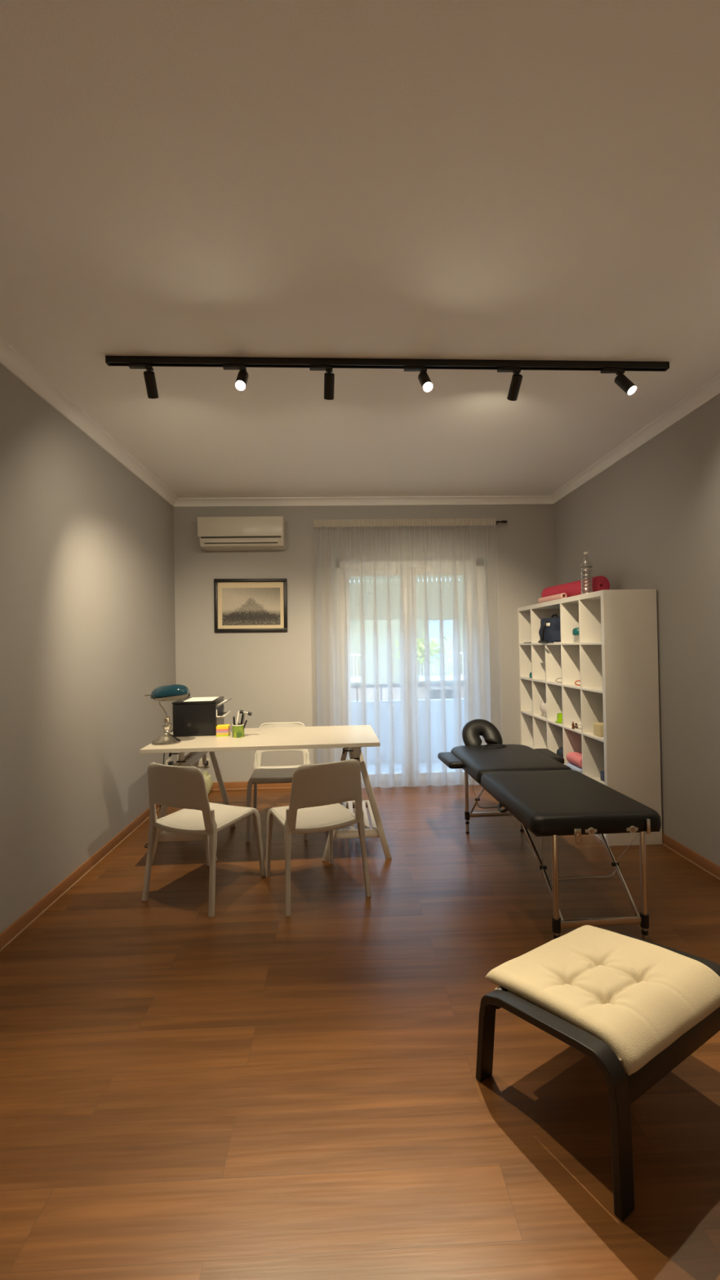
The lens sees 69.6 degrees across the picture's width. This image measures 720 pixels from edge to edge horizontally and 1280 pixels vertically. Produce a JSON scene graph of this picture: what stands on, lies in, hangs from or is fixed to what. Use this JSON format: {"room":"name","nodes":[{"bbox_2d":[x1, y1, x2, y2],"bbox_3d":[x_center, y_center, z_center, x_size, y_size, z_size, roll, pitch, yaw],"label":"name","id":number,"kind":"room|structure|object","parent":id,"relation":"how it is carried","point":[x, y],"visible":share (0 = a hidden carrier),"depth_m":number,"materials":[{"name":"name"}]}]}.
{"room":"massage therapy room","nodes":[
{"label":"massage therapy room","id":0,"kind":"room"},
{"bbox_2d":[0,363,177,933],"bbox_3d":[-1.861,0.014,1.773,0.200,2.985,7.084,-1,-1,-2],"label":"wall","id":1,"kind":"structure","parent":0,"point":[87,623],"depth_m":3.24,"materials":[{"name":"grey paint"}]},
{"bbox_2d":[0,804,159,951],"bbox_3d":[-1.726,1.467,1.762,0.020,0.074,7.084,-1,-1,-2],"label":"baseboard","id":2,"kind":"structure","parent":1,"relation":"attached to","point":[20,925],"depth_m":3.11,"materials":[{"name":"brown wood"}]},
{"bbox_2d":[0,336,177,506],"bbox_3d":[-1.752,-1.445,1.793,0.072,0.072,7.084,-1,-1,-2],"label":"trim","id":3,"kind":"structure","parent":1,"relation":"attached to","point":[13,361],"depth_m":3.26,"materials":[{"name":"white paint"}]},
{"bbox_2d":[165,758,173,765],"bbox_3d":[-1.839,1.199,5.021,0.050,0.080,0.120,-1,-1,-2],"label":"wall outlet","id":4,"kind":"object","parent":1,"relation":"attached to","point":[168,762],"visible":0.58,"depth_m":5.00,"materials":[{"name":"beige plastic"}]},
{"bbox_2d":[0,0,719,497],"bbox_3d":[0.192,-1.574,1.968,4.574,0.120,7.884,-1,-1,-2],"label":"ceiling","id":5,"kind":"structure","parent":0,"point":[482,180],"depth_m":1.87,"materials":[{"name":"white paint"}]},
{"bbox_2d":[105,355,669,371],"bbox_3d":[0.188,-1.487,2.787,3.034,0.037,0.038,-1,-1,-3],"label":"track rail","id":6,"kind":"object","parent":5,"relation":"attached to","point":[118,361],"visible":1,"depth_m":2.77,"materials":[{"name":"black metal"}]},
{"bbox_2d":[128,363,158,398],"bbox_3d":[-1.146,-1.368,2.748,0.133,0.158,0.119,-1,-1,-2],"label":"track spotlight","id":7,"kind":"object","parent":6,"relation":"attached to","point":[149,375],"visible":1,"depth_m":2.72,"materials":[{"name":"black metal"}]},
{"bbox_2d":[222,364,248,391],"bbox_3d":[-0.657,-1.377,2.714,0.132,0.158,0.119,-1,-1,-2],"label":"track spotlight","id":8,"kind":"object","parent":6,"relation":"attached to","point":[241,382],"visible":1,"depth_m":2.71,"materials":[{"name":"black metal"}]},
{"bbox_2d":[309,364,334,399],"bbox_3d":[-0.203,-1.383,2.794,0.133,0.160,0.116,-1,-1,-2],"label":"track spotlight","id":9,"kind":"object","parent":6,"relation":"attached to","point":[329,378],"visible":1,"depth_m":2.76,"materials":[{"name":"black metal"}]},
{"bbox_2d":[404,365,432,391],"bbox_3d":[0.311,-1.394,2.764,0.142,0.158,0.119,-1,-1,-2],"label":"track spotlight","id":10,"kind":"object","parent":6,"relation":"attached to","point":[424,379],"visible":1,"depth_m":2.76,"materials":[{"name":"black metal"}]},
{"bbox_2d":[497,366,522,400],"bbox_3d":[0.816,-1.405,2.852,0.132,0.152,0.126,-1,-1,-2],"label":"track spotlight","id":11,"kind":"object","parent":6,"relation":"attached to","point":[516,380],"visible":1,"depth_m":2.82,"materials":[{"name":"black metal"}]},
{"bbox_2d":[600,368,636,395],"bbox_3d":[1.419,-1.411,2.841,0.176,0.161,0.090,-1,-1,24],"label":"track spotlight","id":12,"kind":"object","parent":6,"relation":"attached to","point":[621,380],"visible":1,"depth_m":2.82,"materials":[{"name":"black metal"}]},
{"bbox_2d":[0,784,719,1279],"bbox_3d":[0.251,1.520,1.837,4.374,0.100,7.484,-1,-1,-2],"label":"floor","id":13,"kind":"structure","parent":0,"point":[248,1091],"depth_m":1.73,"materials":[{"name":"brown wood"}]},
{"bbox_2d":[151,751,235,864],"bbox_3d":[-1.231,1.122,3.834,0.469,0.797,0.750,-1,-1,-3],"label":"trestle","id":14,"kind":"object","parent":13,"relation":"on","point":[193,758],"visible":0.27,"depth_m":3.54,"materials":[{"name":"beige paint"}]},
{"bbox_2d":[142,762,265,917],"bbox_3d":[-0.934,1.101,3.132,0.510,0.810,0.582,-1,-1,24],"label":"dining chair","id":15,"kind":"object","parent":13,"relation":"on","point":[173,786],"visible":1,"depth_m":2.92,"materials":[{"name":"grey plastic"}]},
{"bbox_2d":[202,771,213,795],"bbox_3d":[-1.536,1.425,5.131,0.147,0.243,0.111,-1,-1,-2],"label":"bag","id":16,"kind":"object","parent":13,"relation":"on","point":[208,781],"visible":0.53,"depth_m":5.11,"materials":[{"name":"beige"}]},
{"bbox_2d":[245,721,310,842],"bbox_3d":[-0.645,1.106,4.162,0.510,0.810,0.582,-1,-1,-3],"label":"dining chair","id":17,"kind":"object","parent":13,"relation":"on","point":[277,774],"visible":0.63,"depth_m":4.24,"materials":[{"name":"grey plastic"}]},
{"bbox_2d":[265,758,371,916],"bbox_3d":[-0.281,1.089,3.128,0.510,0.810,0.582,-1,-1,-25],"label":"dining chair","id":18,"kind":"object","parent":13,"relation":"on","point":[317,791],"visible":1,"depth_m":2.92,"materials":[{"name":"grey plastic"}]},
{"bbox_2d":[322,746,391,862],"bbox_3d":[-0.043,1.101,3.829,0.469,0.797,0.750,-1,-1,-3],"label":"trestle","id":19,"kind":"object","parent":13,"relation":"on","point":[355,753],"visible":0.51,"depth_m":3.51,"materials":[{"name":"beige paint"}]},
{"bbox_2d":[139,724,380,753],"bbox_3d":[-0.655,0.698,3.697,1.529,0.026,0.753,-1,-1,-4],"label":"desk","id":20,"kind":"object","parent":19,"relation":"on","point":[356,735],"visible":0.77,"depth_m":3.50,"materials":[{"name":"beige laminate"}]},
{"bbox_2d":[144,728,173,848],"bbox_3d":[-1.487,1.097,3.963,0.102,0.858,0.387,-1,-1,39],"label":"power cable","id":21,"kind":"object","parent":20,"relation":"hanging from","point":[172,729],"visible":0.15,"depth_m":4.00,"materials":[{"name":"black plastic"}]},
{"bbox_2d":[144,684,190,745],"bbox_3d":[-1.299,0.497,3.491,0.299,0.393,0.184,-1,-1,6],"label":"lamp","id":22,"kind":"object","parent":20,"relation":"on","point":[175,691],"visible":1,"depth_m":3.45,"materials":[{"name":"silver metal"}]},
{"bbox_2d":[172,696,231,737],"bbox_3d":[-1.174,0.571,3.908,0.384,0.250,0.364,-1,-1,-6],"label":"printer","id":23,"kind":"object","parent":20,"relation":"on","point":[190,718],"visible":0.9,"depth_m":3.73,"materials":[{"name":"black plastic"}]},
{"bbox_2d":[183,696,219,702],"bbox_3d":[-1.187,0.444,3.888,0.205,0.003,0.290,-1,-1,-6],"label":"paper sheet","id":24,"kind":"object","parent":23,"relation":"on","point":[193,699],"visible":1,"depth_m":3.87,"materials":[{"name":"white paper"}]},
{"bbox_2d":[218,711,226,717],"bbox_3d":[-1.026,0.561,3.894,0.050,0.006,0.270,-1,-1,-6],"label":"tray","id":25,"kind":"object","parent":23,"relation":"on","point":[221,714],"depth_m":3.86,"materials":[{"name":"grey plastic"}]},
{"bbox_2d":[216,724,230,737],"bbox_3d":[-0.990,0.655,3.748,0.084,0.072,0.100,-1,-1,-6],"label":"block","id":26,"kind":"object","parent":20,"relation":"on","point":[224,730],"visible":1,"depth_m":3.70,"materials":[{"name":"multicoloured paper"}]},
{"bbox_2d":[231,723,244,737],"bbox_3d":[-0.865,0.643,3.678,0.087,0.089,0.087,-1,-1,-2],"label":"pencil cup","id":27,"kind":"object","parent":20,"relation":"on","point":[237,730],"visible":0.98,"depth_m":3.64,"materials":[{"name":"green plastic"}]},
{"bbox_2d":[235,711,239,724],"bbox_3d":[-0.871,0.589,3.662,0.039,0.175,0.011,-1,-1,9],"label":"pen","id":28,"kind":"object","parent":27,"relation":"in","point":[238,711],"visible":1,"depth_m":3.66,"materials":[{"name":"white plastic"}]},
{"bbox_2d":[240,714,244,724],"bbox_3d":[-0.846,0.601,3.687,0.038,0.148,0.015,-1,-1,-13],"label":"pen","id":29,"kind":"object","parent":27,"relation":"in","point":[242,715],"visible":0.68,"depth_m":3.68,"materials":[{"name":"black"}]},
{"bbox_2d":[239,710,252,724],"bbox_3d":[-0.813,0.586,3.687,0.088,0.179,0.026,-1,-1,-2],"label":"stamp","id":30,"kind":"object","parent":27,"relation":"in","point":[242,712],"visible":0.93,"depth_m":3.68,"materials":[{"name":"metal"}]},
{"bbox_2d":[437,719,661,940],"bbox_3d":[1.090,1.056,3.356,0.891,0.828,1.920,-1,-1,-3],"label":"massage table","id":31,"kind":"object","parent":13,"relation":"on","point":[548,797],"visible":0.98,"depth_m":2.70,"materials":[{"name":"black leather"}]},
{"bbox_2d":[450,744,571,783],"bbox_3d":[1.042,0.875,3.728,0.634,0.091,0.863,-1,-1,-3],"label":"cushion","id":32,"kind":"object","parent":31,"relation":"on","point":[477,760],"depth_m":3.60,"materials":[{"name":"black leather"}]},
{"bbox_2d":[480,769,661,835],"bbox_3d":[1.095,0.865,2.851,0.634,0.091,0.887,-1,-1,-3],"label":"cushion","id":33,"kind":"object","parent":31,"relation":"on","point":[547,802],"depth_m":2.59,"materials":[{"name":"black leather"}]},
{"bbox_2d":[517,589,662,845],"bbox_3d":[1.905,0.558,4.566,0.390,1.819,1.766,-1,-1,-2],"label":"cube shelf","id":34,"kind":"object","parent":13,"relation":"on","point":[614,655],"visible":0.8,"depth_m":3.71,"materials":[{"name":"white wood"}]},
{"bbox_2d":[539,702,546,715],"bbox_3d":[1.753,0.650,4.903,0.088,0.127,0.144,-1,-1,-2],"label":"bowl","id":35,"kind":"object","parent":34,"relation":"on","point":[543,706],"visible":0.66,"depth_m":4.87,"materials":[{"name":"beige ceramic"}]},
{"bbox_2d":[537,613,560,643],"bbox_3d":[1.794,-0.107,4.735,0.318,0.266,0.311,-1,-1,-6],"label":"backpack","id":36,"kind":"object","parent":34,"relation":"on","point":[549,632],"visible":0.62,"depth_m":4.62,"materials":[{"name":"blue fabric"}]},
{"bbox_2d":[537,592,567,603],"bbox_3d":[1.732,-0.375,4.673,0.054,0.054,0.480,-1,-1,-5],"label":"exercise mat","id":37,"kind":"object","parent":34,"relation":"on","point":[563,595],"visible":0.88,"depth_m":4.61,"materials":[{"name":"pink plastic"}]},
{"bbox_2d":[555,712,562,723],"bbox_3d":[1.782,0.688,4.559,0.120,0.078,0.120,-1,-1,-2],"label":"cup","id":38,"kind":"object","parent":34,"relation":"on","point":[559,716],"visible":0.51,"depth_m":4.53,"materials":[{"name":"green plastic"}]},
{"bbox_2d":[556,746,563,757],"bbox_3d":[1.826,1.007,4.557,0.183,0.136,0.194,-1,-1,-2],"label":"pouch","id":39,"kind":"object","parent":34,"relation":"on","point":[560,751],"visible":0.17,"depth_m":4.54,"materials":[{"name":"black fabric"}]},
{"bbox_2d":[565,762,582,773],"bbox_3d":[1.844,1.047,4.212,0.240,0.052,0.240,-1,-1,-2],"label":"folded towel","id":40,"kind":"object","parent":34,"relation":"on","point":[574,767],"visible":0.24,"depth_m":4.19,"materials":[{"name":"white fabric"}]},
{"bbox_2d":[566,751,582,768],"bbox_3d":[1.848,0.977,4.213,0.240,0.085,0.240,-1,-1,-2],"label":"rolled towel","id":41,"kind":"object","parent":40,"relation":"on","point":[575,757],"visible":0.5,"depth_m":4.20,"materials":[{"name":"pink fabric"}]},
{"bbox_2d":[541,575,609,597],"bbox_3d":[1.862,-0.430,4.529,0.156,0.156,0.825,-1,-1,-8],"label":"exercise mat","id":42,"kind":"object","parent":34,"relation":"on","point":[598,583],"visible":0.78,"depth_m":4.30,"materials":[{"name":"red plastic"}]},
{"bbox_2d":[572,627,579,635],"bbox_3d":[1.788,-0.040,4.226,0.096,0.123,0.096,-1,-1,-2],"label":"jar","id":43,"kind":"object","parent":34,"relation":"on","point":[575,631],"visible":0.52,"depth_m":4.20,"materials":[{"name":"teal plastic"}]},
{"bbox_2d":[580,551,592,594],"bbox_3d":[1.769,-0.521,4.046,0.087,0.333,0.087,-1,-1,-2],"label":"water bottle","id":44,"kind":"object","parent":34,"relation":"on","point":[584,553],"visible":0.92,"depth_m":4.04,"materials":[{"name":"clear plastic"}]},
{"bbox_2d":[593,722,603,736],"bbox_3d":[1.840,0.672,3.896,0.130,0.094,0.100,-1,-1,-2],"label":"box","id":45,"kind":"object","parent":34,"relation":"on","point":[597,726],"visible":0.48,"depth_m":3.86,"materials":[{"name":"beige cardboard"}]},
{"bbox_2d":[600,770,604,782],"bbox_3d":[1.893,1.034,3.864,0.100,0.070,0.200,-1,-1,-2],"label":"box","id":46,"kind":"object","parent":34,"relation":"on","point":[602,772],"visible":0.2,"depth_m":3.93,"materials":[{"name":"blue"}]},
{"bbox_2d":[475,924,719,1222],"bbox_3d":[0.804,1.258,1.699,0.680,0.400,0.529,-1,-1,-32],"label":"footstool","id":47,"kind":"object","parent":13,"relation":"on","point":[638,1008],"visible":1,"depth_m":1.56,"materials":[{"name":"black wood"}]},
{"bbox_2d":[484,924,719,1076],"bbox_3d":[0.804,1.112,1.705,0.560,0.107,0.524,-1,-1,-32],"label":"cushion","id":48,"kind":"object","parent":47,"relation":"on","point":[647,1002],"depth_m":1.59,"materials":[{"name":"fabric"}]},
{"bbox_2d":[173,504,555,782],"bbox_3d":[0.084,0.017,5.541,4.374,2.985,0.300,-1,-1,-2],"label":"wall","id":49,"kind":"structure","parent":0,"point":[271,676],"depth_m":5.36,"materials":[{"name":"grey paint"}]},
{"bbox_2d":[197,758,209,767],"bbox_3d":[-1.621,1.258,5.288,0.160,0.085,0.050,-1,-1,-2],"label":"wall outlet","id":50,"kind":"object","parent":49,"relation":"attached to","point":[200,763],"visible":0.41,"depth_m":5.30,"materials":[{"name":"beige plastic"}]},
{"bbox_2d":[197,515,285,551],"bbox_3d":[-1.189,-1.077,5.243,0.844,0.305,0.224,-1,-1,-2],"label":"air conditioner","id":51,"kind":"object","parent":49,"relation":"attached to","point":[215,533],"visible":1,"depth_m":5.14,"materials":[{"name":"beige plastic"}]},
{"bbox_2d":[213,577,287,632],"bbox_3d":[-1.125,-0.358,5.334,0.745,0.548,0.026,-1,-1,-2],"label":"framed picture","id":52,"kind":"object","parent":49,"relation":"attached to","point":[240,605],"visible":1,"depth_m":5.33,"materials":[{"name":"black wood"}]},
{"bbox_2d":[210,781,292,790],"bbox_3d":[-1.042,1.491,5.323,1.658,0.074,0.020,-1,-1,-2],"label":"baseboard","id":53,"kind":"structure","parent":49,"relation":"attached to","point":[228,785],"depth_m":5.31,"materials":[{"name":"brown wood"}]},
{"bbox_2d":[174,495,553,506],"bbox_3d":[0.065,-1.441,5.370,3.974,0.072,0.072,-1,-1,-2],"label":"trim","id":54,"kind":"structure","parent":49,"relation":"attached to","point":[479,500],"depth_m":5.37,"materials":[{"name":"white paint"}]},
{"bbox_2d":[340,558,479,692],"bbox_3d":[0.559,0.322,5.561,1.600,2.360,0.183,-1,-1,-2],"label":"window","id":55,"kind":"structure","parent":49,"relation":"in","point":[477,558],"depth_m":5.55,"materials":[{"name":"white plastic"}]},
{"bbox_2d":[496,520,506,524],"bbox_3d":[0.528,-1.203,5.358,1.975,0.028,0.130,-1,-1,-2],"label":"curtain rod","id":56,"kind":"object","parent":49,"relation":"attached to","point":[497,522],"visible":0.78,"depth_m":5.33,"materials":[{"name":"black metal"}]},
{"bbox_2d":[313,517,502,788],"bbox_3d":[0.490,0.125,5.289,1.891,2.737,0.130,-1,-1,-3],"label":"sheer curtain","id":57,"kind":"object","parent":56,"relation":"hanging from","point":[356,561],"visible":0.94,"depth_m":5.26,"materials":[{"name":"beige fabric"}]},
{"bbox_2d":[553,394,719,866],"bbox_3d":[2.309,-0.059,1.932,0.200,2.985,7.084,-1,-1,-2],"label":"wall","id":58,"kind":"structure","parent":0,"point":[651,519],"depth_m":3.52,"materials":[{"name":"grey paint"}]},
{"bbox_2d":[549,373,719,503],"bbox_3d":[2.147,-1.513,1.941,0.072,0.072,7.084,-1,-1,-2],"label":"trim","id":59,"kind":"structure","parent":58,"relation":"attached to","point":[710,389],"depth_m":3.74,"materials":[{"name":"white paint"}]},
{"bbox_2d":[662,832,719,879],"bbox_3d":[2.225,1.398,1.913,0.020,0.074,7.084,-1,-1,-2],"label":"baseboard","id":60,"kind":"structure","parent":58,"relation":"attached to","point":[691,855],"depth_m":3.38,"materials":[{"name":"brown wood"}]},
{"label":"outside","id":61,"kind":"structure","parent":0,"visible":0},
{"bbox_3d":[-0.419,10.725,15.881,80.000,0.100,22.000,-1,-1,-2],"label":"ground","id":62,"kind":"structure","parent":61,"visible":0},
{"bbox_2d":[356,620,462,698],"bbox_3d":[-0.905,3.518,25.337,44.000,17.580,7.220,-1,-1,-2],"label":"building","id":63,"kind":"structure","parent":62,"relation":"on","point":[460,620],"depth_m":23.07,"materials":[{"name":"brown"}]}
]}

